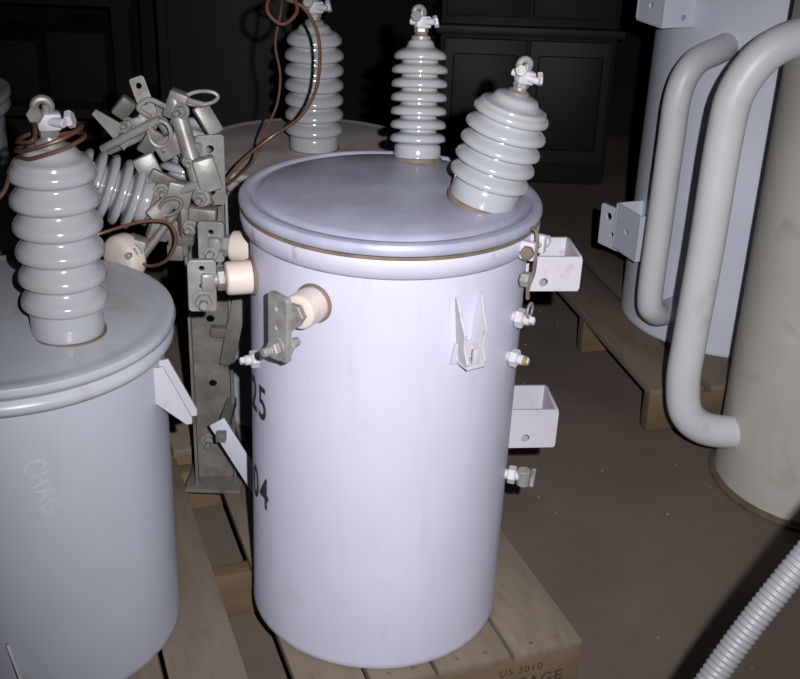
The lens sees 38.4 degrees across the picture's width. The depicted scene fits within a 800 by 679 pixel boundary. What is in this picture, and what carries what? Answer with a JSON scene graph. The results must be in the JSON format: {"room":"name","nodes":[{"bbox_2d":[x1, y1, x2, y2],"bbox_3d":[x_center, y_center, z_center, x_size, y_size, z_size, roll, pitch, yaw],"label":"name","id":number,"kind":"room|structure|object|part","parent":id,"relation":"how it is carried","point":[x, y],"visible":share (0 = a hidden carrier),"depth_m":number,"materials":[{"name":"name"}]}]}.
{"room":"electrical equipment warehouse","nodes":[
{"label":"electrical equipment warehouse","id":0,"kind":"room"},
{"bbox_2d":[0,0,655,136],"bbox_3d":[0.096,-2.620,5.121,7.200,3.400,0.100,2,25,0],"label":"wall","id":1,"kind":"structure","parent":0,"point":[371,32],"depth_m":5.63,"materials":[{"name":"black paint"}]},
{"bbox_2d":[5,116,799,678],"bbox_3d":[-0.019,0.520,2.569,7.200,0.100,8.200,2,25,0],"label":"floor","id":2,"kind":"structure","parent":0,"point":[625,573],"depth_m":2.69,"materials":[{"name":"concrete"}]},
{"bbox_2d":[0,77,18,255],"bbox_3d":[-1.188,-0.349,2.754,0.542,1.234,0.542,2,25,0],"label":"transformer","id":3,"kind":"object","parent":2,"relation":"on","point":[8,240],"visible":0.37,"depth_m":2.74,"materials":[{"name":"grey paint"}]},
{"bbox_3d":[-1.181,-0.554,2.657,0.542,0.060,0.542,2,25,0],"label":"lid","id":4,"kind":"part","parent":3,"relation":"part of","materials":[{"name":"grey paint"}]},
{"bbox_2d":[0,0,161,172],"bbox_3d":[-1.839,-1.694,4.651,1.600,2.000,0.570,2,25,0],"label":"cabinet","id":5,"kind":"object","parent":2,"relation":"on","point":[84,64],"visible":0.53,"depth_m":4.71,"materials":[{"name":"brown wood"}]},
{"bbox_2d":[0,0,140,7],"bbox_3d":[-1.847,-1.468,4.758,1.600,0.040,0.560,2,25,0],"label":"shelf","id":6,"kind":"object","parent":5,"relation":"attached to","point":[100,3],"depth_m":4.51,"materials":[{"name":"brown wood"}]},
{"bbox_3d":[-1.094,-1.560,4.425,0.070,2.000,0.070,2,25,0],"label":"post","id":7,"kind":"part","parent":5,"relation":"part of","materials":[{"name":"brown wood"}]},
{"bbox_3d":[-1.086,-1.774,4.877,0.070,2.000,0.070,2,25,0],"label":"post","id":8,"kind":"part","parent":5,"relation":"part of","materials":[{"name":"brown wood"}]},
{"bbox_2d":[165,308,251,464],"bbox_3d":[-0.401,0.123,3.097,0.900,0.140,0.803,-7,27,-18],"label":"wooden pallet","id":9,"kind":"object","parent":2,"relation":"on","point":[181,434],"visible":0.05,"depth_m":2.77,"materials":[{"name":"brown wood"}]},
{"bbox_2d":[208,0,398,428],"bbox_3d":[-0.213,-0.322,2.727,0.542,0.993,0.542,2,25,0],"label":"transformer","id":10,"kind":"object","parent":9,"relation":"on","point":[322,129],"visible":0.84,"depth_m":2.57,"materials":[{"name":"grey paint"}]},
{"bbox_3d":[-0.220,-0.149,2.809,0.500,0.610,0.500,2,25,0],"label":"tank","id":11,"kind":"part","parent":10,"relation":"part of","materials":[{"name":"grey metal"}]},
{"bbox_3d":[-0.209,-0.428,2.677,0.542,0.060,0.542,2,25,0],"label":"lid","id":12,"kind":"part","parent":10,"relation":"part of","materials":[{"name":"grey paint"}]},
{"bbox_2d":[155,0,324,172],"bbox_3d":[-0.613,-1.295,4.465,0.620,1.520,0.340,2,25,0],"label":"cabinet","id":13,"kind":"object","parent":2,"relation":"on","point":[225,47],"visible":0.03,"depth_m":4.40,"materials":[{"name":"metal"}]},
{"bbox_3d":[-0.614,-1.265,4.330,0.540,1.360,0.020,2,25,0],"label":"door","id":14,"kind":"part","parent":13,"relation":"part of","materials":[{"name":"black wood"}]},
{"bbox_2d":[127,447,581,678],"bbox_3d":[-0.374,0.505,2.292,1.200,0.140,0.845,-7,27,-18],"label":"wooden pallet","id":15,"kind":"object","parent":2,"relation":"on","point":[525,635],"visible":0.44,"depth_m":2.11,"materials":[{"name":"brown wood"}]},
{"bbox_2d":[0,94,196,678],"bbox_3d":[-0.640,0.064,1.896,0.542,0.978,0.542,-21,34,-40],"label":"transformer","id":16,"kind":"object","parent":15,"relation":"on","point":[89,581],"visible":0.96,"depth_m":1.77,"materials":[{"name":"grey paint"}]},
{"bbox_2d":[0,121,86,198],"bbox_3d":[-0.606,-0.243,1.651,0.312,0.162,0.096,-4,26,-13],"label":"wire","id":17,"kind":"object","parent":16,"relation":"attached to","point":[64,135],"visible":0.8,"depth_m":1.63,"materials":[{"name":"metal"}]},
{"bbox_3d":[-0.637,-0.022,1.855,0.542,0.060,0.542,2,25,0],"label":"lid","id":18,"kind":"part","parent":16,"relation":"part of","materials":[{"name":"grey paint"}]},
{"bbox_3d":[-0.646,0.243,1.981,0.500,0.580,0.500,2,25,0],"label":"tank","id":19,"kind":"part","parent":16,"relation":"part of","materials":[{"name":"grey metal"}]},
{"bbox_2d":[84,0,321,493],"bbox_3d":[-0.312,-0.171,2.294,0.274,1.082,0.879,25,33,39],"label":"cutout","id":20,"kind":"object","parent":15,"relation":"on","point":[194,186],"visible":0.88,"depth_m":2.07,"materials":[{"name":"metal"}]},
{"bbox_3d":[-0.491,-0.359,2.095,0.095,0.056,0.012,8,26,11],"label":"arm","id":21,"kind":"part","parent":20,"relation":"part of","materials":[{"name":"metal"}]},
{"bbox_2d":[123,117,135,128],"bbox_3d":[-0.482,-0.384,2.049,0.024,0.024,0.003,9,26,14],"label":"washer","id":22,"kind":"object","parent":20,"relation":"in","point":[130,123],"depth_m":2.04,"materials":[{"name":"metal"}]},
{"bbox_3d":[-0.480,-0.365,2.048,0.114,0.073,0.016,2,25,0],"label":"arm","id":23,"kind":"part","parent":20,"relation":"part of","materials":[{"name":"metal"}]},
{"bbox_2d":[154,183,167,197],"bbox_3d":[-0.426,-0.266,2.054,0.027,0.027,0.003,-4,26,-14],"label":"washer","id":24,"kind":"object","parent":20,"relation":"in","point":[161,187],"depth_m":2.05,"materials":[{"name":"metal"}]},
{"bbox_3d":[-0.451,-0.173,2.089,0.102,0.121,0.016,-6,27,-17],"label":"arm","id":25,"kind":"part","parent":20,"relation":"part of","materials":[{"name":"metal"}]},
{"bbox_3d":[-0.414,-0.201,2.213,0.030,0.030,0.200,2,25,0],"label":"cross arm","id":26,"kind":"part","parent":20,"relation":"part of","materials":[{"name":"metal"}]},
{"bbox_3d":[-0.404,-0.263,2.067,0.113,0.067,0.018,4,25,5],"label":"arm","id":27,"kind":"part","parent":20,"relation":"part of","materials":[{"name":"metal"}]},
{"bbox_2d":[174,102,189,118],"bbox_3d":[-0.383,-0.401,2.017,0.030,0.030,0.003,9,26,14],"label":"washer","id":28,"kind":"object","parent":20,"relation":"in","point":[182,107],"depth_m":2.01,"materials":[{"name":"metal"}]},
{"bbox_3d":[-0.393,-0.228,2.200,0.030,0.030,0.200,2,25,0],"label":"cross arm","id":29,"kind":"part","parent":20,"relation":"part of","materials":[{"name":"metal"}]},
{"bbox_2d":[183,220,197,234],"bbox_3d":[-0.376,-0.201,2.067,0.027,0.027,0.003,4,25,5],"label":"washer","id":30,"kind":"object","parent":20,"relation":"in","point":[191,224],"depth_m":2.06,"materials":[{"name":"metal"}]},
{"bbox_2d":[192,189,209,206],"bbox_3d":[-0.353,-0.252,2.042,0.032,0.032,0.003,4,25,5],"label":"washer","id":31,"kind":"object","parent":20,"relation":"in","point":[203,194],"depth_m":2.04,"materials":[{"name":"metal"}]},
{"bbox_2d":[201,433,217,448],"bbox_3d":[-0.413,0.220,2.492,0.038,0.038,0.003,2,25,0],"label":"washer","id":32,"kind":"object","parent":20,"relation":"in","point":[205,437],"depth_m":2.49,"materials":[{"name":"metal"}]},
{"bbox_2d":[187,4,582,668],"bbox_3d":[-0.027,0.007,1.973,0.631,1.055,0.510,-13,29,-30],"label":"transformer","id":33,"kind":"object","parent":15,"relation":"on","point":[386,289],"visible":1,"depth_m":1.84,"materials":[{"name":"purple paint"}]},
{"bbox_2d":[192,290,215,310],"bbox_3d":[-0.314,-0.062,1.840,0.038,0.038,0.003,-2,26,-8],"label":"washer","id":34,"kind":"object","parent":33,"relation":"in","point":[198,296],"depth_m":1.83,"materials":[{"name":"metal"}]},
{"bbox_2d":[201,242,222,260],"bbox_3d":[-0.323,-0.151,1.976,0.038,0.038,0.003,3,25,1],"label":"washer","id":35,"kind":"object","parent":33,"relation":"in","point":[215,247],"depth_m":1.96,"materials":[{"name":"metal"}]},
{"bbox_2d":[269,336,285,360],"bbox_3d":[-0.180,0.013,1.685,0.003,0.038,0.038,-20,33,-39],"label":"washer","id":36,"kind":"object","parent":33,"relation":"in","point":[277,344],"depth_m":1.67,"materials":[{"name":"metal"}]},
{"bbox_3d":[-0.033,0.135,2.047,0.460,0.755,0.460,3,25,0],"label":"tank","id":37,"kind":"part","parent":33,"relation":"part of","materials":[{"name":"grey metal"}]},
{"bbox_3d":[-0.015,-0.237,1.871,0.493,0.033,0.493,3,25,0],"label":"lid","id":38,"kind":"part","parent":33,"relation":"part of","materials":[{"name":"paint"}]},
{"bbox_3d":[0.108,0.036,1.769,0.034,0.006,0.034,-13,29,-29],"label":"lifting lug seat","id":39,"kind":"part","parent":33,"relation":"part of","materials":[{"name":"paint"}]},
{"bbox_3d":[0.234,0.244,2.025,0.008,0.023,0.034,8,26,12],"label":"drain valve handle","id":40,"kind":"part","parent":33,"relation":"part of","materials":[{"name":"metal"}]},
{"bbox_2d":[434,0,625,184],"bbox_3d":[0.554,-1.733,4.791,0.780,2.110,0.560,2,25,0],"label":"tall cabinet","id":41,"kind":"object","parent":2,"relation":"on","point":[574,43],"visible":0.79,"depth_m":4.79,"materials":[{"name":"metal"}]},
{"bbox_3d":[0.349,-1.012,4.875,0.345,0.520,0.020,2,25,0],"label":"drawer","id":42,"kind":"part","parent":41,"relation":"part of","materials":[{"name":"black wood"}]},
{"bbox_3d":[0.382,-1.915,4.448,0.345,1.300,0.020,2,25,0],"label":"door","id":43,"kind":"part","parent":41,"relation":"part of","materials":[{"name":"black wood"}]},
{"bbox_3d":[0.705,-0.999,4.875,0.345,0.520,0.020,2,25,0],"label":"drawer","id":44,"kind":"part","parent":41,"relation":"part of","materials":[{"name":"black wood"}]},
{"bbox_3d":[0.738,-1.902,4.448,0.345,1.300,0.020,2,25,0],"label":"door","id":45,"kind":"part","parent":41,"relation":"part of","materials":[{"name":"black wood"}]},
{"bbox_2d":[522,233,752,667],"bbox_3d":[0.694,0.202,3.176,1.794,0.004,3.195,2,25,0],"label":"debris","id":46,"kind":"object","parent":2,"relation":"on","point":[542,233],"visible":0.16,"depth_m":2.89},
{"bbox_2d":[557,249,731,429],"bbox_3d":[1.005,-0.046,3.564,0.950,0.140,1.005,-4,26,-12],"label":"wooden pallet","id":47,"kind":"object","parent":2,"relation":"on","point":[603,323],"visible":0.23,"depth_m":3.29,"materials":[{"name":"brown wood"}]},
{"bbox_2d":[598,0,794,357],"bbox_3d":[0.968,-0.758,3.118,0.753,1.524,0.716,2,25,0],"label":"transformer","id":48,"kind":"object","parent":47,"relation":"on","point":[696,42],"visible":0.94,"depth_m":2.99,"materials":[{"name":"blue paint"}]},
{"bbox_2d":[666,0,799,531],"bbox_3d":[1.041,-0.358,2.524,0.626,1.594,0.542,-21,34,-39],"label":"transformer","id":49,"kind":"object","parent":2,"relation":"on","point":[754,459],"visible":1,"depth_m":2.59,"materials":[{"name":"beige paint"}]},
{"bbox_3d":[1.065,-0.191,2.634,0.500,1.200,0.500,2,25,0],"label":"tank","id":50,"kind":"part","parent":49,"relation":"part of","materials":[{"name":"grey metal"}]},
{"bbox_2d":[693,540,799,678],"bbox_3d":[0.489,0.478,1.341,1.341,1.078,0.134,-13,29,-28],"label":"corrugated hose","id":51,"kind":"object","parent":2,"relation":"on","point":[780,587],"visible":1,"depth_m":1.23,"materials":[{"name":"plastic"}]}
]}

